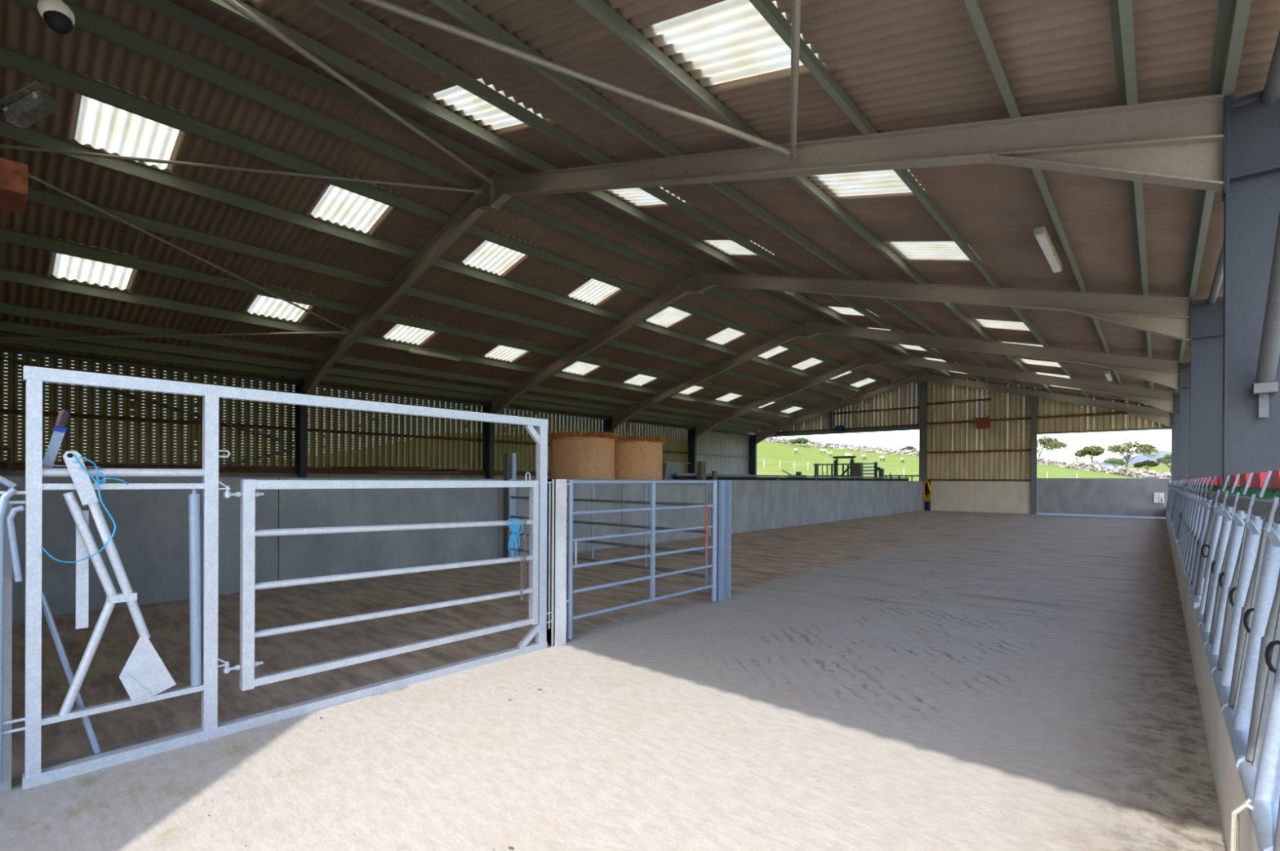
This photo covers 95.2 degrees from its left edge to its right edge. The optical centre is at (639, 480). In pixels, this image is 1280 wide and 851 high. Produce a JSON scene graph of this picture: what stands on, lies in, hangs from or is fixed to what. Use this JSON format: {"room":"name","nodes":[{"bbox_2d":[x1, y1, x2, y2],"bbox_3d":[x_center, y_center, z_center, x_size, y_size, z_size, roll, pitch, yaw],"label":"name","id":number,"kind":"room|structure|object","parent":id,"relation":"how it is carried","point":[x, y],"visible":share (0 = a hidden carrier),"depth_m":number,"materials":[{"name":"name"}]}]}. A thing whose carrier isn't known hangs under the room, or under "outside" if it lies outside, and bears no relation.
{"room":"farm building","nodes":[
{"label":"farm building","id":0,"kind":"room"},
{"bbox_2d":[0,342,751,479],"bbox_3d":[-3.723,-0.821,24.783,0.360,4.525,32.500,0,0,42],"label":"wall","id":1,"kind":"structure","parent":0,"point":[131,416],"depth_m":17.06,"materials":[{"name":"wood"}]},
{"bbox_2d":[0,447,11,471],"bbox_3d":[-14.188,-0.474,12.891,0.060,0.520,0.420,0,0,42],"label":"square frame","id":2,"kind":"object","parent":1,"relation":"attached to","point":[9,450],"visible":1,"depth_m":13.00,"materials":[{"name":"black metal"}]},
{"bbox_2d":[117,466,202,469],"bbox_3d":[-12.198,-0.298,15.055,0.100,0.120,1.901,0,0,42],"label":"board","id":3,"kind":"object","parent":1,"relation":"on","point":[158,468],"visible":0.36,"depth_m":14.97,"materials":[{"name":"brown wood"}]},
{"bbox_2d":[331,466,387,468],"bbox_3d":[-8.972,-0.427,18.744,0.120,0.080,1.701,0,0,42],"label":"board","id":4,"kind":"object","parent":1,"relation":"on","point":[332,467],"visible":1,"depth_m":18.59,"materials":[{"name":"brown wood"}]},
{"bbox_2d":[387,466,429,468],"bbox_3d":[-7.909,-0.443,19.940,0.120,0.080,1.501,0,0,42],"label":"board","id":5,"kind":"object","parent":1,"relation":"on","point":[388,467],"visible":1,"depth_m":19.89,"materials":[{"name":"brown wood"}]},
{"bbox_2d":[376,471,460,473],"bbox_3d":[-7.611,-0.282,20.277,0.120,0.080,3.000,0,0,42],"label":"board","id":6,"kind":"object","parent":1,"relation":"on","point":[377,472],"visible":1,"depth_m":20.12,"materials":[{"name":"brown wood"}]},
{"bbox_2d":[431,469,457,471],"bbox_3d":[-6.996,-0.380,20.968,0.120,0.080,0.951,0,0,42],"label":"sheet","id":7,"kind":"object","parent":6,"relation":"on","point":[432,469],"visible":1,"depth_m":20.90,"materials":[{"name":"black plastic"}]},
{"bbox_2d":[0,476,925,620],"bbox_3d":[3.873,0.742,17.927,0.160,1.500,32.650,0,0,42],"label":"wall","id":8,"kind":"structure","parent":0,"point":[150,538],"depth_m":8.60,"materials":[{"name":"concrete"}]},
{"bbox_2d":[924,480,930,511],"bbox_3d":[14.624,0.769,29.678,0.240,1.520,0.240,0,0,42],"label":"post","id":9,"kind":"object","parent":8,"relation":"attached to","point":[927,504],"visible":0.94,"depth_m":29.59,"materials":[{"name":"black plastic"}]},
{"bbox_2d":[923,480,932,502],"bbox_3d":[14.511,0.520,29.470,0.398,1.118,0.141,0,0,42],"label":"hose","id":10,"kind":"object","parent":9,"relation":"hanging from","point":[928,484],"visible":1,"depth_m":29.43,"materials":[{"name":"yellow rubber"}]},
{"bbox_2d":[0,510,1226,850],"bbox_3d":[3.557,1.550,18.240,20.100,0.120,33.200,0,0,42],"label":"floor","id":11,"kind":"structure","parent":0,"point":[920,681],"depth_m":3.80,"materials":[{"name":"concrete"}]},
{"bbox_2d":[0,504,12,792],"bbox_3d":[-3.081,0.789,2.786,0.100,1.380,0.115,0,0,42],"label":"metal post","id":12,"kind":"object","parent":11,"relation":"on","point":[6,785],"visible":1,"depth_m":2.79,"materials":[{"name":"grey metal"}]},
{"bbox_2d":[0,365,547,790],"bbox_3d":[-1.951,0.469,3.977,0.152,2.030,3.315,0,0,42],"label":"frame","id":13,"kind":"object","parent":11,"relation":"on","point":[144,677],"visible":1,"depth_m":3.13,"materials":[{"name":"metal"}]},
{"bbox_2d":[0,475,24,783],"bbox_3d":[-3.023,0.654,2.716,0.028,1.531,0.221,0,0,42],"label":"tube hurdle","id":14,"kind":"object","parent":13,"relation":"attached to","point":[4,499],"visible":1,"depth_m":2.74,"materials":[{"name":"grey metal"}]},
{"bbox_2d":[40,454,128,563],"bbox_3d":[-2.786,0.140,2.940,0.036,0.541,0.319,0,0,42],"label":"twine","id":15,"kind":"object","parent":13,"relation":"hanging from","point":[97,482],"visible":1,"depth_m":2.96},
{"bbox_2d":[222,471,538,691],"bbox_3d":[-1.675,0.586,4.277,0.060,1.334,2.298,0,0,42],"label":"gate","id":16,"kind":"object","parent":13,"relation":"attached to","point":[247,494],"visible":1,"depth_m":3.95,"materials":[{"name":"metal"}]},
{"bbox_2d":[506,518,524,559],"bbox_3d":[-1.048,0.488,4.920,0.170,0.337,0.025,0,0,-44],"label":"twine","id":17,"kind":"object","parent":16,"relation":"hanging from","point":[514,530],"visible":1,"depth_m":4.91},
{"bbox_2d":[520,515,526,601],"bbox_3d":[-0.991,0.664,4.979,0.039,0.722,0.069,0,0,42],"label":"chain","id":18,"kind":"object","parent":16,"relation":"hanging from","point":[524,524],"visible":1,"depth_m":4.99,"materials":[{"name":"grey metal"}]},
{"bbox_2d":[502,453,515,558],"bbox_3d":[-2.364,0.486,10.621,0.200,1.970,0.140,0,0,42],"label":"wall post","id":19,"kind":"object","parent":11,"relation":"on","point":[509,459],"visible":0.54,"depth_m":10.58,"materials":[{"name":"grey metal"}]},
{"bbox_2d":[507,479,709,586],"bbox_3d":[-0.723,0.682,9.069,4.328,1.400,0.090,0,0,42],"label":"gate","id":20,"kind":"object","parent":19,"relation":"attached to","point":[510,490],"visible":0.6,"depth_m":8.54,"materials":[{"name":"metal"}]},
{"bbox_2d":[546,479,566,646],"bbox_3d":[-0.758,0.738,5.321,0.125,1.500,0.130,0,0,42],"label":"steel post","id":21,"kind":"object","parent":11,"relation":"on","point":[556,634],"visible":0.93,"depth_m":5.27,"materials":[{"name":"grey metal"}]},
{"bbox_2d":[546,481,553,629],"bbox_3d":[-0.813,0.669,5.232,0.016,1.317,0.075,0,0,42],"label":"rod","id":22,"kind":"object","parent":21,"relation":"attached to","point":[548,482],"visible":1,"depth_m":5.23,"materials":[{"name":"metal"}]},
{"bbox_2d":[565,480,717,639],"bbox_3d":[0.115,0.737,6.291,0.070,1.487,2.481,0,0,42],"label":"gate","id":23,"kind":"object","parent":21,"relation":"attached to","point":[713,546],"visible":0.91,"depth_m":6.15,"materials":[{"name":"metal"}]},
{"bbox_2d":[704,505,708,559],"bbox_3d":[0.795,0.617,7.011,0.012,0.653,0.070,0,0,42],"label":"twine","id":24,"kind":"object","parent":23,"relation":"hanging from","point":[707,530],"visible":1,"depth_m":7.01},
{"bbox_2d":[662,462,690,479],"bbox_3d":[0.894,0.495,15.612,0.300,1.970,1.130,0,0,42],"label":"hopper","id":25,"kind":"object","parent":11,"relation":"on","point":[668,468],"visible":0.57,"depth_m":15.30,"materials":[{"name":"metal"}]},
{"bbox_2d":[697,461,706,479],"bbox_3d":[1.663,0.483,15.845,0.160,2.000,0.200,0,0,42],"label":"timber post","id":26,"kind":"object","parent":11,"relation":"on","point":[701,465],"visible":0.36,"depth_m":15.77,"materials":[{"name":"grey wood"}]},
{"bbox_2d":[711,484,711,524],"bbox_3d":[1.012,0.763,7.633,0.120,1.460,0.120,0,0,42],"label":"steel post","id":27,"kind":"object","parent":11,"relation":"on","point":[711,484],"visible":0.02,"depth_m":7.62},
{"bbox_2d":[711,471,716,479],"bbox_3d":[2.068,0.610,16.241,0.080,1.750,0.130,0,0,42],"label":"timber post","id":28,"kind":"object","parent":11,"relation":"on","point":[713,473],"visible":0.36,"depth_m":16.20,"materials":[{"name":"wood"}]},
{"bbox_2d":[712,480,731,601],"bbox_3d":[1.024,0.744,7.315,0.140,1.500,0.200,0,0,42],"label":"steel post","id":29,"kind":"object","parent":11,"relation":"on","point":[724,486],"visible":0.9,"depth_m":7.33,"materials":[{"name":"grey metal"}]},
{"bbox_2d":[294,89,1279,687],"bbox_3d":[-2.726,-2.067,10.857,20.160,7.071,0.190,0,0,42],"label":"frame","id":30,"kind":"object","parent":11,"relation":"on","point":[1231,148],"visible":0.8,"depth_m":4.89,"materials":[{"name":"metal"}]},
{"bbox_2d":[1251,209,1279,417],"bbox_3d":[3.657,-1.655,3.244,0.120,2.379,2.860,0,0,42],"label":"downpipe","id":31,"kind":"object","parent":30,"relation":"attached to","point":[1264,385],"visible":1,"depth_m":3.98,"materials":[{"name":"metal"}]},
{"bbox_2d":[674,473,909,480],"bbox_3d":[7.215,0.667,22.282,0.130,1.670,18.900,0,0,42],"label":"barrier","id":32,"kind":"object","parent":11,"relation":"on","point":[677,476],"visible":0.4,"depth_m":19.41,"materials":[{"name":"grey metal"}]},
{"bbox_2d":[482,271,1223,577],"bbox_3d":[1.592,-2.052,15.716,20.160,7.071,0.190,0,0,42],"label":"frame","id":33,"kind":"object","parent":11,"relation":"on","point":[1199,323],"visible":0.78,"depth_m":10.33,"materials":[{"name":"metal"}]},
{"bbox_2d":[604,321,1190,484],"bbox_3d":[5.910,-2.037,20.574,20.160,7.071,0.190,0,0,42],"label":"frame","id":34,"kind":"object","parent":11,"relation":"on","point":[1175,375],"visible":0.74,"depth_m":16.80,"materials":[{"name":"metal"}]},
{"bbox_2d":[688,352,1179,480],"bbox_3d":[10.227,-2.022,25.433,20.160,7.071,0.190,0,0,42],"label":"frame","id":35,"kind":"object","parent":11,"relation":"on","point":[1169,402],"visible":0.75,"depth_m":22.86,"materials":[{"name":"metal"}]},
{"bbox_2d":[748,373,1174,480],"bbox_3d":[14.466,-2.008,30.202,20.160,7.071,0.190,0,0,42],"label":"frame","id":36,"kind":"object","parent":11,"relation":"on","point":[1155,415],"visible":0.68,"depth_m":28.36,"materials":[{"name":"metal"}]},
{"bbox_2d":[1165,507,1279,850],"bbox_3d":[10.684,1.302,11.597,0.150,0.470,33.538,0,0,42],"label":"kerb","id":37,"kind":"object","parent":11,"relation":"on","point":[1230,793],"visible":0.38,"depth_m":2.83,"materials":[{"name":"concrete"}]},
{"bbox_2d":[1165,480,1173,511],"bbox_3d":[19.461,0.550,21.417,0.237,1.076,6.065,0,0,42],"label":"barrier","id":38,"kind":"object","parent":37,"relation":"on","point":[1171,482],"visible":0.66,"depth_m":20.94,"materials":[{"name":"metal"}]},
{"bbox_2d":[1167,480,1179,522],"bbox_3d":[15.183,0.536,16.603,0.237,1.076,6.385,0,0,42],"label":"barrier","id":39,"kind":"object","parent":37,"relation":"on","point":[1170,513],"visible":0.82,"depth_m":15.81,"materials":[{"name":"metal"}]},
{"bbox_2d":[1170,479,1189,542],"bbox_3d":[10.900,0.521,11.783,0.237,1.076,6.280,0,0,42],"label":"barrier","id":40,"kind":"object","parent":37,"relation":"on","point":[1180,497],"visible":0.82,"depth_m":10.96,"materials":[{"name":"metal"}]},
{"bbox_2d":[1176,476,1222,608],"bbox_3d":[6.596,0.506,6.940,0.237,1.076,6.320,0,0,42],"label":"barrier","id":41,"kind":"object","parent":37,"relation":"on","point":[1198,513],"visible":0.97,"depth_m":5.65,"materials":[{"name":"metal"}]},
{"bbox_2d":[1195,470,1279,850],"bbox_3d":[2.693,0.493,2.548,0.237,1.076,4.990,0,0,42],"label":"barrier","id":42,"kind":"object","parent":37,"relation":"on","point":[1237,615],"visible":1,"depth_m":2.39,"materials":[{"name":"metal"}]},
{"bbox_2d":[1230,798,1253,850],"bbox_3d":[1.846,1.114,1.761,0.101,0.299,0.065,0,0,42],"label":"pipe","id":43,"kind":"object","parent":37,"relation":"hanging from","point":[1235,813],"visible":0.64,"depth_m":1.76,"materials":[{"name":"metal"}]},
{"bbox_3d":[-1.337,0.842,13.520,1.488,1.260,1.490,0,0,42],"label":"bale","id":44,"kind":"object","parent":11,"relation":"on","visible":0},
{"bbox_2d":[547,430,619,479],"bbox_3d":[-1.338,-0.492,13.530,1.773,1.386,1.764,0,0,42],"label":"bale","id":45,"kind":"object","parent":44,"relation":"on","point":[573,455],"visible":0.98,"depth_m":12.87},
{"bbox_3d":[-0.175,0.846,14.828,1.488,1.260,1.490,0,0,42],"label":"bale","id":46,"kind":"object","parent":11,"relation":"on","visible":0},
{"bbox_2d":[614,435,667,479],"bbox_3d":[-0.170,-0.485,14.840,1.787,1.382,1.769,0,0,42],"label":"bale","id":47,"kind":"object","parent":46,"relation":"on","point":[636,458],"visible":0.71,"depth_m":14.15},
{"bbox_2d":[0,0,1279,436],"bbox_3d":[3.774,-4.326,18.154,21.014,3.128,34.679,0,0,42],"label":"ceiling","id":48,"kind":"structure","parent":0,"point":[224,184],"depth_m":9.27,"materials":[{"name":"metal"}]},
{"bbox_2d":[408,346,461,361],"bbox_3d":[-5.983,-3.720,17.101,0.110,0.200,1.600,0,0,42],"label":"tube light","id":49,"kind":"object","parent":48,"relation":"hanging from","point":[411,350],"visible":1,"depth_m":17.00,"materials":[{"name":"white plastic"}]},
{"bbox_2d":[409,351,459,361],"bbox_3d":[-5.983,-3.635,17.101,0.080,0.030,1.540,0,0,42],"label":"diffuser","id":50,"kind":"object","parent":49,"relation":"attached to","point":[426,353],"depth_m":17.11,"materials":[{"name":"white plastic"}]},
{"bbox_2d":[669,395,694,401],"bbox_3d":[1.889,-3.693,25.959,0.110,0.200,1.700,0,0,42],"label":"tube light","id":51,"kind":"object","parent":48,"relation":"hanging from","point":[671,397],"visible":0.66,"depth_m":25.88,"materials":[{"name":"white plastic"}]},
{"bbox_2d":[670,397,693,401],"bbox_3d":[1.889,-3.608,25.959,0.080,0.030,1.640,0,0,42],"label":"diffuser","id":52,"kind":"object","parent":51,"relation":"attached to","point":[681,398],"depth_m":26.02,"materials":[{"name":"white plastic"}]},
{"bbox_2d":[1034,222,1062,273],"bbox_3d":[5.693,-3.231,8.128,0.110,0.200,1.800,0,0,42],"label":"tube light","id":53,"kind":"object","parent":48,"relation":"hanging from","point":[1041,234],"visible":1,"depth_m":7.93,"materials":[{"name":"white plastic"}]},
{"bbox_2d":[1035,233,1060,273],"bbox_3d":[5.693,-3.146,8.128,0.080,0.030,1.740,0,0,42],"label":"diffuser","id":54,"kind":"object","parent":53,"relation":"attached to","point":[1042,239],"depth_m":8.02,"materials":[{"name":"white plastic"}]},
{"bbox_2d":[1104,370,1112,381],"bbox_3d":[14.162,-3.201,17.659,0.110,0.200,1.600,0,0,42],"label":"tube light","id":55,"kind":"object","parent":48,"relation":"hanging from","point":[1108,375],"visible":0.9,"depth_m":17.42,"materials":[{"name":"white plastic"}]},
{"bbox_2d":[1105,373,1111,381],"bbox_3d":[14.162,-3.116,17.659,0.080,0.030,1.540,0,0,42],"label":"diffuser","id":56,"kind":"object","parent":55,"relation":"attached to","point":[1108,376],"depth_m":17.56,"materials":[{"name":"white plastic"}]},
{"bbox_2d":[267,434,1171,483],"bbox_3d":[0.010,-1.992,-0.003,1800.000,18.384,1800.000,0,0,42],"label":"landscape","id":57,"kind":"object","parent":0,"point":[766,451],"visible":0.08,"depth_m":93.58,"materials":[{"name":"green plant"}]},
{"bbox_2d":[789,437,809,444],"bbox_3d":[37.102,-9.222,135.680,5.009,1.681,4.643,0,0,42],"label":"bush","id":58,"kind":"object","parent":57,"relation":"on","point":[800,440],"visible":1,"depth_m":134.30,"materials":[{"name":"green plant"}]},
{"bbox_2d":[819,448,827,453],"bbox_3d":[36.091,-5.745,114.832,1.458,0.958,0.653,0,0,42],"label":"sheep","id":59,"kind":"object","parent":57,"relation":"on","point":[820,450],"visible":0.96,"depth_m":114.71},
{"bbox_2d":[861,454,866,460],"bbox_3d":[40.025,-4.132,104.261,0.640,0.958,1.465,0,0,42],"label":"sheep","id":60,"kind":"object","parent":57,"relation":"on","point":[862,455],"visible":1,"depth_m":103.96},
{"bbox_2d":[763,436,982,456],"bbox_3d":[50.174,-8.049,136.697,51.311,6.994,20.781,0,0,42],"label":"stone wall","id":61,"kind":"structure","parent":57,"relation":"on","point":[825,445],"depth_m":138.87,"materials":[{"name":"grey stone"}]},
{"bbox_2d":[879,456,885,462],"bbox_3d":[42.830,-3.830,103.136,0.762,0.958,1.400,0,0,42],"label":"sheep","id":62,"kind":"object","parent":57,"relation":"on","point":[880,457],"visible":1,"depth_m":102.90},
{"bbox_2d":[900,445,917,451],"bbox_3d":[66.409,-7.207,144.251,3.920,2.890,3.903,0,0,42],"label":"bush","id":63,"kind":"object","parent":57,"relation":"on","point":[908,447],"visible":0.69,"depth_m":143.46,"materials":[{"name":"green plant"}]},
{"bbox_2d":[763,459,1077,478],"bbox_3d":[29.583,-1.134,67.803,34.380,3.033,2.122,0,0,23],"label":"fence","id":64,"kind":"object","parent":57,"relation":"on","point":[763,460],"visible":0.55,"depth_m":71.48,"materials":[{"name":"metal"}]},
{"bbox_2d":[1036,435,1067,457],"bbox_3d":[89.847,-6.936,130.129,8.879,6.143,8.370,0,0,42],"label":"tree","id":65,"kind":"object","parent":57,"relation":"on","point":[1050,444],"visible":0.83,"depth_m":128.37,"materials":[{"name":"green plant"}]},
{"bbox_2d":[1074,449,1091,462],"bbox_3d":[100.742,-5.178,132.265,4.267,4.076,3.795,0,0,42],"label":"tree","id":66,"kind":"object","parent":57,"relation":"on","point":[1077,455],"visible":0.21,"depth_m":132.90,"materials":[{"name":"green plant"}]},
{"bbox_2d":[1078,444,1105,463],"bbox_3d":[96.935,-5.133,125.628,4.963,4.918,4.954,0,0,42],"label":"tree","id":67,"kind":"object","parent":57,"relation":"on","point":[1098,451],"visible":1,"depth_m":125.11,"materials":[{"name":"green plant"}]},
{"bbox_2d":[1036,457,1171,481],"bbox_3d":[74.460,-2.302,97.013,29.205,5.779,45.171,0,0,42],"label":"stone wall","id":68,"kind":"structure","parent":57,"relation":"on","point":[1122,471],"depth_m":93.89,"materials":[{"name":"grey stone"}]},
{"bbox_2d":[1103,457,1125,466],"bbox_3d":[98.362,-3.436,121.048,3.590,2.741,3.153,0,0,42],"label":"bush","id":69,"kind":"object","parent":57,"relation":"on","point":[1118,461],"visible":1,"depth_m":120.36,"materials":[{"name":"green plant"}]},
{"bbox_2d":[1106,440,1159,468],"bbox_3d":[102.067,-5.004,121.068,8.618,6.447,8.277,0,0,42],"label":"tree","id":70,"kind":"object","parent":57,"relation":"on","point":[1145,448],"visible":1,"depth_m":119.89,"materials":[{"name":"green plant"}]},
{"bbox_2d":[1133,459,1159,470],"bbox_3d":[106.725,-2.871,123.147,4.314,3.044,3.226,0,0,42],"label":"tree","id":71,"kind":"object","parent":57,"relation":"on","point":[1148,463],"visible":0.99,"depth_m":122.72,"materials":[{"name":"green plant"}]},
{"bbox_2d":[1155,453,1171,472],"bbox_3d":[106.765,-3.138,116.626,5.880,4.713,5.641,0,0,42],"label":"tree","id":72,"kind":"object","parent":57,"relation":"on","point":[1166,460],"visible":0.32,"depth_m":116.66,"materials":[{"name":"green plant"}]},
{"bbox_2d":[758,370,1171,514],"bbox_3d":[14.569,-2.101,30.311,19.250,7.258,0.300,0,0,42],"label":"wall","id":73,"kind":"structure","parent":0,"point":[962,479],"depth_m":28.74,"materials":[{"name":"wood"}]},
{"bbox_2d":[835,425,844,431],"bbox_3d":[11.297,-2.959,33.028,0.420,0.270,0.190,0,0,42],"label":"wall lamp","id":74,"kind":"object","parent":73,"relation":"attached to","point":[837,428],"visible":1,"depth_m":32.92,"materials":[{"name":"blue plastic"}]},
{"bbox_2d":[975,417,991,428],"bbox_3d":[16.647,-2.798,28.346,0.600,0.520,0.260,0,0,42],"label":"box","id":75,"kind":"object","parent":73,"relation":"attached to","point":[983,422],"visible":1,"depth_m":28.23,"materials":[{"name":"red metal"}]},
{"bbox_2d":[1036,478,1169,517],"bbox_3d":[19.940,0.704,25.355,4.530,1.600,0.060,0,0,42],"label":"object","id":76,"kind":"structure","parent":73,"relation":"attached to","point":[1127,497],"depth_m":25.28,"materials":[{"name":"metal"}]},
{"bbox_2d":[1153,492,1164,502],"bbox_3d":[21.360,0.703,24.040,0.320,0.420,0.060,0,0,42],"label":"switch box","id":77,"kind":"object","parent":76,"relation":"attached to","point":[1158,497],"visible":1,"depth_m":24.03,"materials":[{"name":"white plastic"}]},
{"bbox_2d":[1036,513,1273,693],"bbox_3d":[-5.614,1.593,4.985,75.000,0.240,90.000,0,0,42],"label":"ground","id":78,"kind":"structure","parent":0,"point":[1037,513],"depth_m":25.94,"materials":[{"name":"concrete"}]},
{"bbox_2d":[782,470,806,475],"bbox_3d":[9.825,0.401,37.489,1.516,2.181,0.700,0,0,42],"label":"implement","id":79,"kind":"object","parent":78,"relation":"on","point":[797,473],"visible":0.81,"depth_m":37.11,"materials":[{"name":"green paint"}]},
{"bbox_2d":[813,456,856,478],"bbox_3d":[11.877,0.015,35.720,2.700,2.980,0.220,0,0,42],"label":"cattle crush","id":80,"kind":"object","parent":78,"relation":"on","point":[835,464],"visible":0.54,"depth_m":35.54,"materials":[{"name":"green paint"}]},
{"bbox_2d":[851,462,862,476],"bbox_3d":[12.778,0.237,34.364,0.550,2.550,0.350,0,0,42],"label":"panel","id":81,"kind":"object","parent":78,"relation":"on","point":[856,468],"visible":0.36,"depth_m":34.22,"materials":[{"name":"grey metal"}]},
{"bbox_2d":[862,462,880,479],"bbox_3d":[13.653,0.216,34.446,1.051,2.600,0.234,0,0,42],"label":"gate","id":82,"kind":"object","parent":78,"relation":"on","point":[876,468],"visible":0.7,"depth_m":34.30,"materials":[{"name":"grey metal"}]},
{"bbox_2d":[878,468,884,479],"bbox_3d":[13.878,0.419,33.586,0.230,2.200,0.250,0,0,42],"label":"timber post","id":83,"kind":"object","parent":78,"relation":"on","point":[881,471],"visible":0.36,"depth_m":33.50,"materials":[{"name":"grey wood"}]},
{"bbox_2d":[884,473,919,480],"bbox_3d":[15.341,0.552,33.322,2.930,1.950,0.130,0,0,42],"label":"yard hurdle","id":84,"kind":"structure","parent":78,"relation":"on","point":[890,475],"depth_m":33.59,"materials":[{"name":"green paint"}]},
{"bbox_3d":[-7.061,-2.173,5.964,20.300,7.253,0.425,0,0,42],"label":"wall","id":85,"kind":"structure","parent":0,"visible":0},
{"bbox_2d":[0,157,27,213],"bbox_3d":[-3.631,-1.634,3.091,0.350,0.160,0.530,0,0,42],"label":"bracket","id":86,"kind":"object","parent":85,"relation":"attached to","point":[13,175],"visible":1,"depth_m":3.15,"materials":[{"name":"metal"}]},
{"bbox_2d":[0,80,58,128],"bbox_3d":[-3.339,-1.916,2.892,0.723,0.174,0.200,0,0,-23],"label":"floodlight","id":87,"kind":"object","parent":85,"relation":"attached to","point":[31,104],"visible":1,"depth_m":2.96,"materials":[{"name":"metal"}]},
{"bbox_2d":[36,0,75,34],"bbox_3d":[-2.919,-2.279,2.663,0.135,0.260,0.498,0,0,42],"label":"dome camera","id":88,"kind":"object","parent":85,"relation":"attached to","point":[56,14],"visible":1,"depth_m":2.77,"materials":[{"name":"white plastic"}]},
{"label":"outside","id":89,"kind":"structure","parent":0,"visible":0},
{"bbox_2d":[1092,450,1171,467],"bbox_3d":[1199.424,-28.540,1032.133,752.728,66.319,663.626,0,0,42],"label":"hill","id":90,"kind":"structure","parent":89,"point":[1140,458],"depth_m":1131.67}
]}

